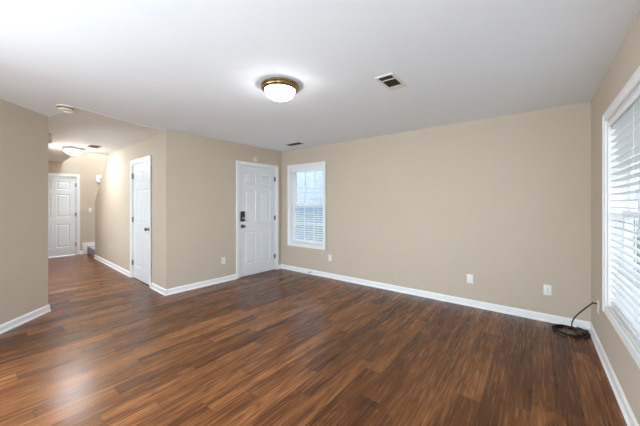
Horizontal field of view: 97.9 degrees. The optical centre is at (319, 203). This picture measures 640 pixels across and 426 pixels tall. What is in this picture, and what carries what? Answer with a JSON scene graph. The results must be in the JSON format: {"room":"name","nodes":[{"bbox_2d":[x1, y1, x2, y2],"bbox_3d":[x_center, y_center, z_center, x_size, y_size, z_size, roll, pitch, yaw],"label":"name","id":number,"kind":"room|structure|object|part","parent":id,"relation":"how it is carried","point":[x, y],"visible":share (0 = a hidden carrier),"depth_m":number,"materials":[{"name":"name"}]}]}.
{"room":"empty living room","nodes":[
{"label":"empty living room","id":0,"kind":"room"},
{"bbox_2d":[0,99,47,324],"bbox_3d":[-3.355,0.125,2.615,0.120,2.440,1.750,0,0,-7],"label":"wall","id":1,"kind":"structure","parent":0,"point":[23,131],"depth_m":3.15,"materials":[{"name":"beige paint"}]},
{"bbox_2d":[0,304,50,333],"bbox_3d":[-3.284,1.302,2.636,0.028,0.086,1.750,0,0,-7],"label":"baseboard","id":2,"kind":"structure","parent":1,"relation":"attached to","point":[9,325],"depth_m":3.15,"materials":[{"name":"white paint"}]},
{"bbox_2d":[48,152,106,252],"bbox_3d":[-6.528,-1.105,7.430,0.120,4.900,2.750,0,0,40],"label":"wall","id":3,"kind":"structure","parent":0,"point":[86,165],"depth_m":7.56,"materials":[{"name":"beige paint"}]},
{"bbox_2d":[48,173,79,256],"bbox_3d":[-6.775,0.280,7.092,0.177,2.130,1.005,0,0,40],"label":"door","id":4,"kind":"structure","parent":3,"relation":"in","point":[63,189],"depth_m":7.22,"materials":[{"name":"white paint"}]},
{"bbox_2d":[82,242,94,253],"bbox_3d":[-6.021,1.195,7.918,0.020,0.300,1.130,0,0,40],"label":"trim","id":5,"kind":"structure","parent":3,"relation":"attached to","point":[84,245],"depth_m":7.54,"materials":[{"name":"white paint"}]},
{"bbox_2d":[96,175,101,182],"bbox_3d":[-6.143,-0.695,7.759,0.042,0.200,0.150,0,0,40],"label":"door chime","id":6,"kind":"object","parent":3,"relation":"attached to","point":[98,177],"visible":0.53,"depth_m":7.73,"materials":[{"name":"white plastic"}]},
{"bbox_2d":[95,132,162,287],"bbox_3d":[-3.945,0.125,5.611,4.247,2.440,0.120,0,0,40],"label":"wall","id":7,"kind":"structure","parent":0,"point":[112,202],"depth_m":5.44,"materials":[{"name":"beige paint"}]},
{"bbox_2d":[94,255,166,295],"bbox_3d":[-3.937,1.302,5.509,4.391,0.086,0.028,0,0,40],"label":"baseboard","id":8,"kind":"structure","parent":7,"relation":"attached to","point":[155,287],"depth_m":5.39,"materials":[{"name":"white paint"}]},
{"bbox_2d":[130,155,151,286],"bbox_3d":[-3.071,0.280,4.829,1.007,2.130,0.177,0,0,40],"label":"door","id":9,"kind":"structure","parent":7,"relation":"in","point":[141,168],"depth_m":4.82,"materials":[{"name":"white paint"}]},
{"bbox_2d":[163,130,281,288],"bbox_3d":[-1.580,0.125,5.023,0.120,2.440,2.285,0,0,40],"label":"wall","id":10,"kind":"structure","parent":0,"point":[199,173],"depth_m":4.52,"materials":[{"name":"beige paint"}]},
{"bbox_2d":[164,264,281,295],"bbox_3d":[-1.535,1.302,4.963,0.027,0.086,2.299,0,0,40],"label":"baseboard","id":11,"kind":"structure","parent":10,"relation":"attached to","point":[183,288],"depth_m":4.50,"materials":[{"name":"white paint"}]},
{"bbox_2d":[236,160,278,278],"bbox_3d":[-1.214,0.280,5.406,0.179,2.130,0.992,0,0,40],"label":"door","id":12,"kind":"structure","parent":10,"relation":"in","point":[257,188],"depth_m":5.37,"materials":[{"name":"white paint"}]},
{"bbox_2d":[0,253,626,425],"bbox_3d":[-3.710,1.395,3.048,10.800,0.100,8.260,0,0,38],"label":"floor","id":13,"kind":"structure","parent":0,"point":[279,347],"depth_m":2.43,"materials":[{"name":"brown wood"}]},
{"bbox_2d":[88,246,94,255],"bbox_3d":[-4.710,0.583,6.881,3.358,1.525,1.025,0,0,40],"label":"staircase","id":14,"kind":"structure","parent":13,"relation":"on","point":[91,249],"depth_m":7.34,"materials":[{"name":"grey carpet"}]},
{"bbox_2d":[0,0,639,161],"bbox_3d":[-3.654,-1.218,2.946,11.577,0.255,9.310,0,0,38],"label":"ceiling","id":15,"kind":"structure","parent":0,"point":[193,67],"depth_m":2.17,"materials":[{"name":"white paint"}]},
{"bbox_2d":[56,104,74,112],"bbox_3d":[-2.863,-1.069,3.136,0.164,0.052,0.164,0,0,38],"label":"smoke detector","id":16,"kind":"object","parent":15,"relation":"attached to","point":[64,108],"visible":1,"depth_m":3.09,"materials":[{"name":"beige plastic"}]},
{"bbox_2d":[62,146,83,154],"bbox_3d":[-4.792,-1.022,5.412,0.320,0.135,0.320,0,0,38],"label":"ceiling light","id":17,"kind":"object","parent":15,"relation":"attached to","point":[70,150],"visible":1,"depth_m":5.33,"materials":[{"name":"white glass"}]},
{"bbox_2d":[87,145,101,147],"bbox_3d":[-4.281,-1.086,5.280,0.300,0.008,0.180,0,0,40],"label":"ceiling vent","id":18,"kind":"object","parent":15,"relation":"in","point":[89,146],"visible":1,"depth_m":5.26,"materials":[{"name":"beige metal"}]},
{"bbox_2d":[261,77,298,101],"bbox_3d":[-0.369,-1.026,2.566,0.344,0.138,0.344,0,0,38],"label":"ceiling light","id":19,"kind":"object","parent":15,"relation":"attached to","point":[280,89],"visible":1,"depth_m":2.47,"materials":[{"name":"white glass"}]},
{"bbox_2d":[286,142,302,145],"bbox_3d":[-0.467,-1.091,5.087,0.320,0.008,0.130,0,0,38],"label":"ceiling vent","id":20,"kind":"object","parent":15,"relation":"in","point":[297,143],"visible":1,"depth_m":5.10,"materials":[{"name":"grey metal"}]},
{"bbox_2d":[375,73,406,90],"bbox_3d":[0.640,-1.091,2.502,0.165,0.008,0.330,0,0,38],"label":"ceiling vent","id":21,"kind":"object","parent":15,"relation":"in","point":[390,81],"visible":1,"depth_m":2.49,"materials":[{"name":"white metal"}]},
{"bbox_2d":[282,101,590,321],"bbox_3d":[1.079,0.125,4.468,4.940,2.440,0.140,0,0,38],"label":"wall","id":22,"kind":"structure","parent":0,"point":[504,202],"depth_m":3.68,"materials":[{"name":"beige paint"}]},
{"bbox_2d":[287,161,325,249],"bbox_3d":[-0.235,0.030,5.474,0.973,1.638,0.164,0,0,38],"label":"window","id":23,"kind":"structure","parent":22,"relation":"in","point":[291,185],"depth_m":5.60,"materials":[{"name":"white paint"}]},
{"bbox_3d":[-0.194,-0.331,5.528,0.821,0.765,0.026,0,0,38],"label":"sash","id":24,"kind":"part","parent":23,"relation":"part of","materials":[{"name":"white plastic"}]},
{"bbox_2d":[291,166,322,253],"bbox_3d":[-0.254,0.104,5.432,0.836,1.632,0.106,0,0,38],"label":"window blind","id":25,"kind":"object","parent":23,"relation":"attached to","point":[312,169],"visible":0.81,"depth_m":5.43,"materials":[{"name":"white plastic"}]},
{"bbox_3d":[-0.246,0.749,5.460,0.805,0.020,0.051,0,0,38],"label":"rail","id":26,"kind":"part","parent":25,"relation":"part of","materials":[{"name":"white plastic"}]},
{"bbox_3d":[-0.033,0.037,5.294,0.004,1.411,0.053,0,0,38],"label":"ladder cord","id":27,"kind":"part","parent":25,"relation":"part of","materials":[{"name":"white fabric"}]},
{"bbox_3d":[-0.211,0.391,5.505,0.821,0.765,0.026,0,0,38],"label":"sash","id":28,"kind":"part","parent":23,"relation":"part of","materials":[{"name":"white plastic"}]},
{"bbox_2d":[282,264,589,329],"bbox_3d":[1.035,1.302,4.397,4.682,0.086,0.026,0,0,38],"label":"baseboard","id":29,"kind":"structure","parent":22,"relation":"attached to","point":[585,325],"depth_m":3.75,"materials":[{"name":"white paint"}]},
{"bbox_2d":[467,274,472,283],"bbox_3d":[1.978,0.986,3.676,0.072,0.117,0.008,0,0,38],"label":"wall plate","id":30,"kind":"object","parent":22,"relation":"attached to","point":[469,276],"visible":1,"depth_m":3.68,"materials":[{"name":"white plastic"}]},
{"bbox_2d":[543,285,551,295],"bbox_3d":[2.603,0.985,3.189,0.072,0.117,0.009,0,0,38],"label":"wall outlet","id":31,"kind":"object","parent":22,"relation":"attached to","point":[547,289],"visible":1,"depth_m":3.19,"materials":[{"name":"white plastic"}]},
{"bbox_2d":[591,11,639,425],"bbox_3d":[0.670,0.125,-0.002,0.140,2.440,7.420,0,0,38],"label":"wall","id":32,"kind":"structure","parent":0,"point":[626,61],"depth_m":2.29,"materials":[{"name":"beige paint"}]},
{"bbox_2d":[588,322,638,425],"bbox_3d":[0.635,1.302,0.089,0.026,0.086,7.320,0,0,38],"label":"baseboard","id":33,"kind":"structure","parent":32,"relation":"attached to","point":[626,410],"depth_m":2.02,"materials":[{"name":"white paint"}]},
{"bbox_2d":[602,66,639,368],"bbox_3d":[1.841,0.077,1.525,0.164,1.643,1.956,0,0,38],"label":"window","id":34,"kind":"structure","parent":32,"relation":"in","point":[608,206],"depth_m":2.24,"materials":[{"name":"white paint"}]},
{"bbox_2d":[609,88,639,341],"bbox_3d":[1.824,0.071,1.538,0.065,1.476,1.798,0,0,38],"label":"window blind","id":35,"kind":"object","parent":34,"relation":"attached to","point":[626,121],"visible":1,"depth_m":1.89,"materials":[{"name":"white plastic"}]},
{"bbox_3d":[1.827,0.799,1.536,0.051,0.020,1.788,0,0,38],"label":"rail","id":36,"kind":"part","parent":35,"relation":"part of","materials":[{"name":"white plastic"}]},
{"bbox_3d":[1.965,0.085,1.714,0.053,1.416,0.004,0,0,38],"label":"ladder cord","id":37,"kind":"part","parent":35,"relation":"part of","materials":[{"name":"white fabric"}]},
{"bbox_3d":[2.150,0.439,1.857,0.026,0.768,0.902,0,0,38],"label":"sash","id":38,"kind":"part","parent":34,"relation":"part of","materials":[{"name":"white plastic"}]},
{"bbox_3d":[2.172,-0.284,1.839,0.026,0.768,0.902,0,0,38],"label":"sash","id":39,"kind":"part","parent":34,"relation":"part of","materials":[{"name":"white plastic"}]},
{"bbox_3d":[2.609,0.964,2.623,0.020,0.117,0.072,0,0,38],"label":"cable plate","id":40,"kind":"object","parent":32,"relation":"attached to","visible":0},
{"bbox_2d":[552,302,596,338],"bbox_3d":[2.600,1.137,2.875,0.319,0.414,0.400,0,0,38],"label":"cable","id":41,"kind":"object","parent":40,"relation":"attached to","point":[587,333],"visible":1,"depth_m":2.82,"materials":[{"name":"black plastic"}]},
{"bbox_3d":[-5.395,0.125,4.962,4.950,2.440,0.120,0,0,38],"label":"wall","id":42,"kind":"structure","parent":0,"visible":0},
{"bbox_2d":[48,133,52,143],"bbox_3d":[-3.504,-0.850,3.607,0.146,0.146,0.060,0,0,38],"label":"fire alarm","id":43,"kind":"object","parent":42,"relation":"attached to","point":[50,137],"visible":0.55,"depth_m":3.58,"materials":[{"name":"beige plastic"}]},
{"label":"outside","id":44,"kind":"structure","parent":0,"visible":0},
{"bbox_2d":[634,236,639,279],"bbox_3d":[12.098,1.755,11.495,55.000,0.020,57.000,0,0,38],"label":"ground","id":45,"kind":"structure","parent":44,"point":[638,238],"depth_m":10.93,"materials":[{"name":"grey"}]},
{"bbox_2d":[296,208,322,240],"bbox_3d":[-0.531,0.875,9.584,9.400,1.740,0.116,0,0,38],"label":"fence","id":46,"kind":"object","parent":45,"relation":"on","point":[319,211],"visible":0.02,"depth_m":9.35,"materials":[{"name":"blue paint"}]},
{"bbox_2d":[297,170,322,203],"bbox_3d":[2.857,-2.175,13.863,10.100,7.840,7.800,0,0,38],"label":"house","id":47,"kind":"structure","parent":45,"relation":"on","point":[310,174],"depth_m":12.00,"materials":[{"name":"white"}]},
{"bbox_2d":[634,144,639,237],"bbox_3d":[15.959,-2.075,7.988,7.800,7.640,15.600,0,0,38],"label":"house","id":48,"kind":"structure","parent":45,"relation":"on","point":[637,187],"depth_m":14.54,"materials":[{"name":"grey"}]}
]}

